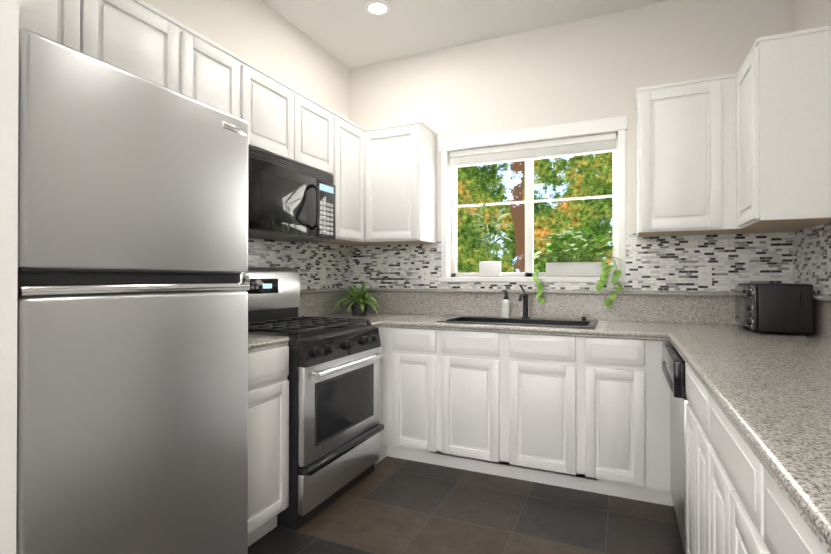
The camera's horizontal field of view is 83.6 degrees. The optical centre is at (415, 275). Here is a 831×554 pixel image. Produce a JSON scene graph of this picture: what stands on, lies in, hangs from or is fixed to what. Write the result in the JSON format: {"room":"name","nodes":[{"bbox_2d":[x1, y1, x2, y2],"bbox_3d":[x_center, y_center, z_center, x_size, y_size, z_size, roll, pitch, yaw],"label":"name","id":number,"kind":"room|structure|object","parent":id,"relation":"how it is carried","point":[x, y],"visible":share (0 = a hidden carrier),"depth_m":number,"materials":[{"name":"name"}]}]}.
{"room":"kitchen","nodes":[
{"label":"kitchen","id":0,"kind":"room"},
{"bbox_2d":[0,0,18,553],"bbox_3d":[-1.305,-0.269,1.168,0.790,2.940,0.140,0,0,24],"label":"wall","id":1,"kind":"structure","parent":0,"point":[9,9],"depth_m":1.05,"materials":[{"name":"paint"}]},
{"bbox_2d":[143,0,349,119],"bbox_3d":[-1.212,-0.261,2.555,0.150,2.940,2.950,0,0,24],"label":"wall","id":2,"kind":"structure","parent":0,"point":[261,34],"depth_m":3.00,"materials":[{"name":"paint"}]},
{"bbox_2d":[19,0,106,61],"bbox_3d":[-1.394,-0.878,1.543,0.337,0.434,0.457,0,0,24],"label":"upper cabinet","id":3,"kind":"object","parent":2,"relation":"attached to","point":[80,25],"depth_m":1.60,"materials":[{"name":"white wood"}]},
{"bbox_2d":[107,0,178,91],"bbox_3d":[-1.255,-0.876,1.856,0.337,0.434,0.457,0,0,24],"label":"upper cabinet","id":4,"kind":"object","parent":2,"relation":"attached to","point":[143,40],"depth_m":1.85,"materials":[{"name":"white wood"}]},
{"bbox_2d":[179,22,242,118],"bbox_3d":[-1.091,-0.672,2.224,0.337,0.838,0.346,0,0,24],"label":"upper cabinet","id":5,"kind":"object","parent":2,"relation":"attached to","point":[211,74],"depth_m":2.14,"materials":[{"name":"white wood"}]},
{"bbox_2d":[243,59,302,164],"bbox_3d":[-0.925,-0.872,2.597,0.337,0.434,0.465,0,0,24],"label":"upper cabinet","id":6,"kind":"object","parent":2,"relation":"attached to","point":[272,108],"depth_m":2.52,"materials":[{"name":"white wood"}]},
{"bbox_2d":[248,146,335,241],"bbox_3d":[-0.812,-0.437,2.734,0.428,0.427,0.754,0,0,24],"label":"over-the-range microwave","id":7,"kind":"object","parent":6,"relation":"attached to","point":[290,201],"visible":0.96,"depth_m":2.60,"materials":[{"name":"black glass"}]},
{"bbox_2d":[303,93,334,179],"bbox_3d":[-0.782,-0.870,2.917,0.337,0.434,0.464,0,0,24],"label":"upper cabinet","id":8,"kind":"object","parent":2,"relation":"attached to","point":[318,120],"depth_m":2.91,"materials":[{"name":"white wood"}]},
{"bbox_2d":[319,112,366,243],"bbox_3d":[-0.582,-0.666,3.312,0.381,0.838,0.418,0,0,24],"label":"upper cabinet","id":9,"kind":"object","parent":2,"relation":"attached to","point":[350,181],"depth_m":3.25,"materials":[{"name":"white wood"}]},
{"bbox_2d":[262,0,669,68],"bbox_3d":[-0.118,-1.794,0.215,5.600,0.100,6.650,0,0,24],"label":"ceiling","id":10,"kind":"structure","parent":0,"point":[350,34],"depth_m":3.15,"materials":[{"name":"paint"}]},
{"bbox_2d":[364,0,390,15],"bbox_3d":[-0.245,-1.725,3.002,0.170,0.008,0.170,0,0,24],"label":"recessed light","id":11,"kind":"object","parent":10,"relation":"in","point":[377,7],"visible":1,"depth_m":2.99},
{"bbox_2d":[248,456,684,553],"bbox_3d":[-0.118,1.246,0.198,5.600,0.100,6.650,0,0,24],"label":"floor","id":12,"kind":"structure","parent":0,"point":[390,505],"depth_m":2.29,"materials":[{"name":"tile"}]},
{"bbox_2d":[16,29,249,553],"bbox_3d":[-1.125,0.296,1.624,0.704,1.815,0.765,0,0,24],"label":"refrigerator","id":13,"kind":"object","parent":12,"relation":"on","point":[132,349],"visible":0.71,"depth_m":1.38,"materials":[{"name":"silver metal"}]},
{"bbox_2d":[248,334,288,546],"bbox_3d":[-0.952,0.750,2.169,0.629,0.914,0.363,0,0,24],"label":"base cabinet","id":14,"kind":"object","parent":12,"relation":"on","point":[268,431],"visible":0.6,"depth_m":2.08,"materials":[{"name":"wood"}]},
{"bbox_2d":[246,267,384,529],"bbox_3d":[-0.656,0.578,2.658,0.738,1.262,0.754,0,0,24],"label":"gas range","id":15,"kind":"object","parent":12,"relation":"on","point":[335,428],"visible":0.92,"depth_m":2.46,"materials":[{"name":"silver metal"}]},
{"bbox_2d":[374,327,381,464],"bbox_3d":[-0.411,0.777,3.390,0.622,0.872,0.757,0,0,24],"label":"base cabinet","id":16,"kind":"object","parent":12,"relation":"on","point":[380,328],"depth_m":3.04,"materials":[{"name":"white wood"}]},
{"bbox_2d":[314,316,381,327],"bbox_3d":[-0.539,0.318,3.094,0.634,0.040,0.117,0,0,24],"label":"countertop","id":17,"kind":"structure","parent":16,"relation":"on","point":[378,323],"depth_m":3.21,"materials":[{"name":"stone"}]},
{"bbox_2d":[322,284,818,340],"bbox_3d":[0.681,0.275,2.968,2.966,0.432,0.646,0,0,24],"label":"countertop","id":18,"kind":"structure","parent":16,"relation":"on","point":[525,324],"depth_m":2.77,"materials":[{"name":"stone"}]},
{"bbox_2d":[327,282,396,315],"bbox_3d":[-0.406,0.173,3.447,0.469,0.252,0.531,0,0,24],"label":"spider plant","id":19,"kind":"object","parent":18,"relation":"on","point":[358,303],"visible":1,"depth_m":3.44,"materials":[{"name":"green plant"}]},
{"bbox_2d":[501,290,509,317],"bbox_3d":[0.631,0.201,3.261,0.060,0.194,0.075,0,0,24],"label":"soap dispenser","id":20,"kind":"object","parent":18,"relation":"on","point":[505,306],"visible":0.94,"depth_m":3.25,"materials":[{"name":"white plastic"}]},
{"bbox_2d":[437,284,597,327],"bbox_3d":[0.652,0.275,2.964,0.934,0.432,0.444,0,0,24],"label":"sink","id":21,"kind":"object","parent":18,"relation":"in","point":[524,320],"depth_m":3.06,"materials":[{"name":"black metal"}]},
{"bbox_2d":[730,283,813,335],"bbox_3d":[1.870,0.169,2.471,0.262,0.250,0.452,0,0,24],"label":"toaster oven","id":22,"kind":"object","parent":18,"relation":"on","point":[762,308],"visible":1,"depth_m":2.27,"materials":[{"name":"black metal"}]},
{"bbox_2d":[382,327,469,465],"bbox_3d":[0.075,0.776,3.245,0.384,0.872,0.627,0,0,24],"label":"base cabinet","id":23,"kind":"object","parent":12,"relation":"on","point":[426,372],"depth_m":2.92,"materials":[{"name":"white wood"}]},
{"bbox_2d":[582,337,673,505],"bbox_3d":[1.244,0.773,2.724,0.427,0.872,0.627,0,0,24],"label":"base cabinet","id":24,"kind":"object","parent":12,"relation":"on","point":[590,414],"depth_m":2.45,"materials":[{"name":"white wood"}]},
{"bbox_2d":[662,342,688,553],"bbox_3d":[1.463,0.769,1.968,0.709,0.872,0.599,0,0,24],"label":"dishwasher","id":25,"kind":"object","parent":12,"relation":"on","point":[673,365],"visible":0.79,"depth_m":1.96,"materials":[{"name":"silver metal"}]},
{"bbox_2d":[685,362,700,553],"bbox_3d":[1.236,0.766,1.397,0.674,0.872,0.620,0,0,24],"label":"base cabinet","id":26,"kind":"object","parent":12,"relation":"on","point":[693,460],"depth_m":1.64,"materials":[{"name":"white wood"}]},
{"bbox_2d":[666,328,830,553],"bbox_3d":[1.133,0.307,1.181,0.686,0.040,2.250,0,0,24],"label":"countertop","id":27,"kind":"structure","parent":26,"relation":"on","point":[769,393],"depth_m":1.08,"materials":[{"name":"stone"}]},
{"bbox_2d":[697,382,741,553],"bbox_3d":[1.025,0.763,0.923,0.674,0.872,0.664,0,0,24],"label":"base cabinet","id":28,"kind":"object","parent":12,"relation":"on","point":[738,501],"depth_m":1.19,"materials":[{"name":"white wood"}]},
{"bbox_2d":[741,438,828,553],"bbox_3d":[0.811,0.761,0.442,0.674,0.872,0.637,0,0,24],"label":"base cabinet","id":29,"kind":"object","parent":12,"relation":"on","point":[770,524],"depth_m":0.79,"materials":[{"name":"white wood"}]},
{"bbox_2d":[350,0,792,291],"bbox_3d":[0.844,-0.257,3.336,3.270,2.940,0.150,0,0,24],"label":"wall","id":30,"kind":"structure","parent":0,"point":[598,67],"depth_m":3.18,"materials":[{"name":"paint"}]},
{"bbox_2d":[367,120,437,244],"bbox_3d":[-0.126,-0.665,3.466,0.455,0.838,0.399,0,0,24],"label":"upper cabinet","id":31,"kind":"object","parent":30,"relation":"attached to","point":[385,180],"depth_m":3.34,"materials":[{"name":"white wood"}]},
{"bbox_2d":[439,116,627,282],"bbox_3d":[0.804,-0.492,3.328,1.305,1.080,0.160,0,0,24],"label":"window","id":32,"kind":"structure","parent":30,"relation":"in","point":[619,124],"depth_m":3.31,"materials":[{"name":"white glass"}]},
{"bbox_2d":[471,201,511,276],"bbox_3d":[0.535,-0.272,3.349,0.345,0.568,0.237,0,0,24],"label":"bamboo plant","id":33,"kind":"object","parent":32,"relation":"on","point":[490,268],"visible":1,"depth_m":3.38,"materials":[{"name":"green plant"}]},
{"bbox_2d":[450,133,615,232],"bbox_3d":[0.801,-0.631,3.322,1.165,0.618,0.055,0,0,24],"label":"window blind","id":34,"kind":"object","parent":32,"relation":"attached to","point":[591,144],"visible":1,"depth_m":3.29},
{"bbox_2d":[531,227,622,308],"bbox_3d":[1.075,-0.055,3.104,0.574,0.540,0.233,0,0,24],"label":"planter","id":35,"kind":"object","parent":32,"relation":"on","point":[565,267],"visible":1,"depth_m":3.11,"materials":[{"name":"white ceramic"}]},
{"bbox_2d":[344,232,783,324],"bbox_3d":[0.801,0.015,3.239,2.969,0.566,0.057,0,0,24],"label":"tile backsplash","id":36,"kind":"structure","parent":30,"relation":"attached to","point":[661,272],"depth_m":3.01,"materials":[{"name":"tile"}]},
{"bbox_2d":[320,269,325,283],"bbox_3d":[-0.696,0.009,3.501,0.008,0.116,0.072,0,0,24],"label":"electrical outlet","id":37,"kind":"object","parent":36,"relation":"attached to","point":[322,276],"visible":1,"depth_m":3.50,"materials":[{"name":"white plastic"}]},
{"bbox_2d":[421,269,429,283],"bbox_3d":[0.076,0.009,3.583,0.072,0.116,0.008,0,0,24],"label":"electrical outlet","id":38,"kind":"object","parent":36,"relation":"attached to","point":[425,276],"visible":1,"depth_m":3.58,"materials":[{"name":"white plastic"}]},
{"bbox_2d":[698,267,711,285],"bbox_3d":[1.763,0.005,2.831,0.072,0.116,0.008,0,0,24],"label":"electrical outlet","id":39,"kind":"object","parent":36,"relation":"attached to","point":[704,276],"visible":1,"depth_m":2.83,"materials":[{"name":"white plastic"}]},
{"bbox_2d":[635,25,830,236],"bbox_3d":[1.642,-0.670,2.499,0.822,0.840,0.727,0,0,24],"label":"upper cabinet","id":40,"kind":"object","parent":30,"relation":"attached to","point":[746,148],"visible":1,"depth_m":2.37,"materials":[{"name":"white wood"}]},
{"bbox_2d":[793,0,830,295],"bbox_3d":[1.619,-0.269,1.256,0.180,2.940,3.020,0,0,24],"label":"wall","id":41,"kind":"structure","parent":0,"point":[809,14],"depth_m":2.33,"materials":[{"name":"paint"}]},
{"bbox_2d":[780,222,830,338],"bbox_3d":[1.538,0.004,1.314,0.056,0.565,2.820,0,0,24],"label":"tile backsplash","id":42,"kind":"structure","parent":41,"relation":"attached to","point":[805,254],"depth_m":2.35,"materials":[{"name":"tile"}]},
{"label":"outside","id":43,"kind":"structure","parent":0,"visible":0},
{"bbox_2d":[457,152,612,272],"bbox_3d":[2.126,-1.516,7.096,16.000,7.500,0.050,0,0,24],"label":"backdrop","id":44,"kind":"structure","parent":43,"point":[576,176],"depth_m":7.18,"materials":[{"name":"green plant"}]}
]}

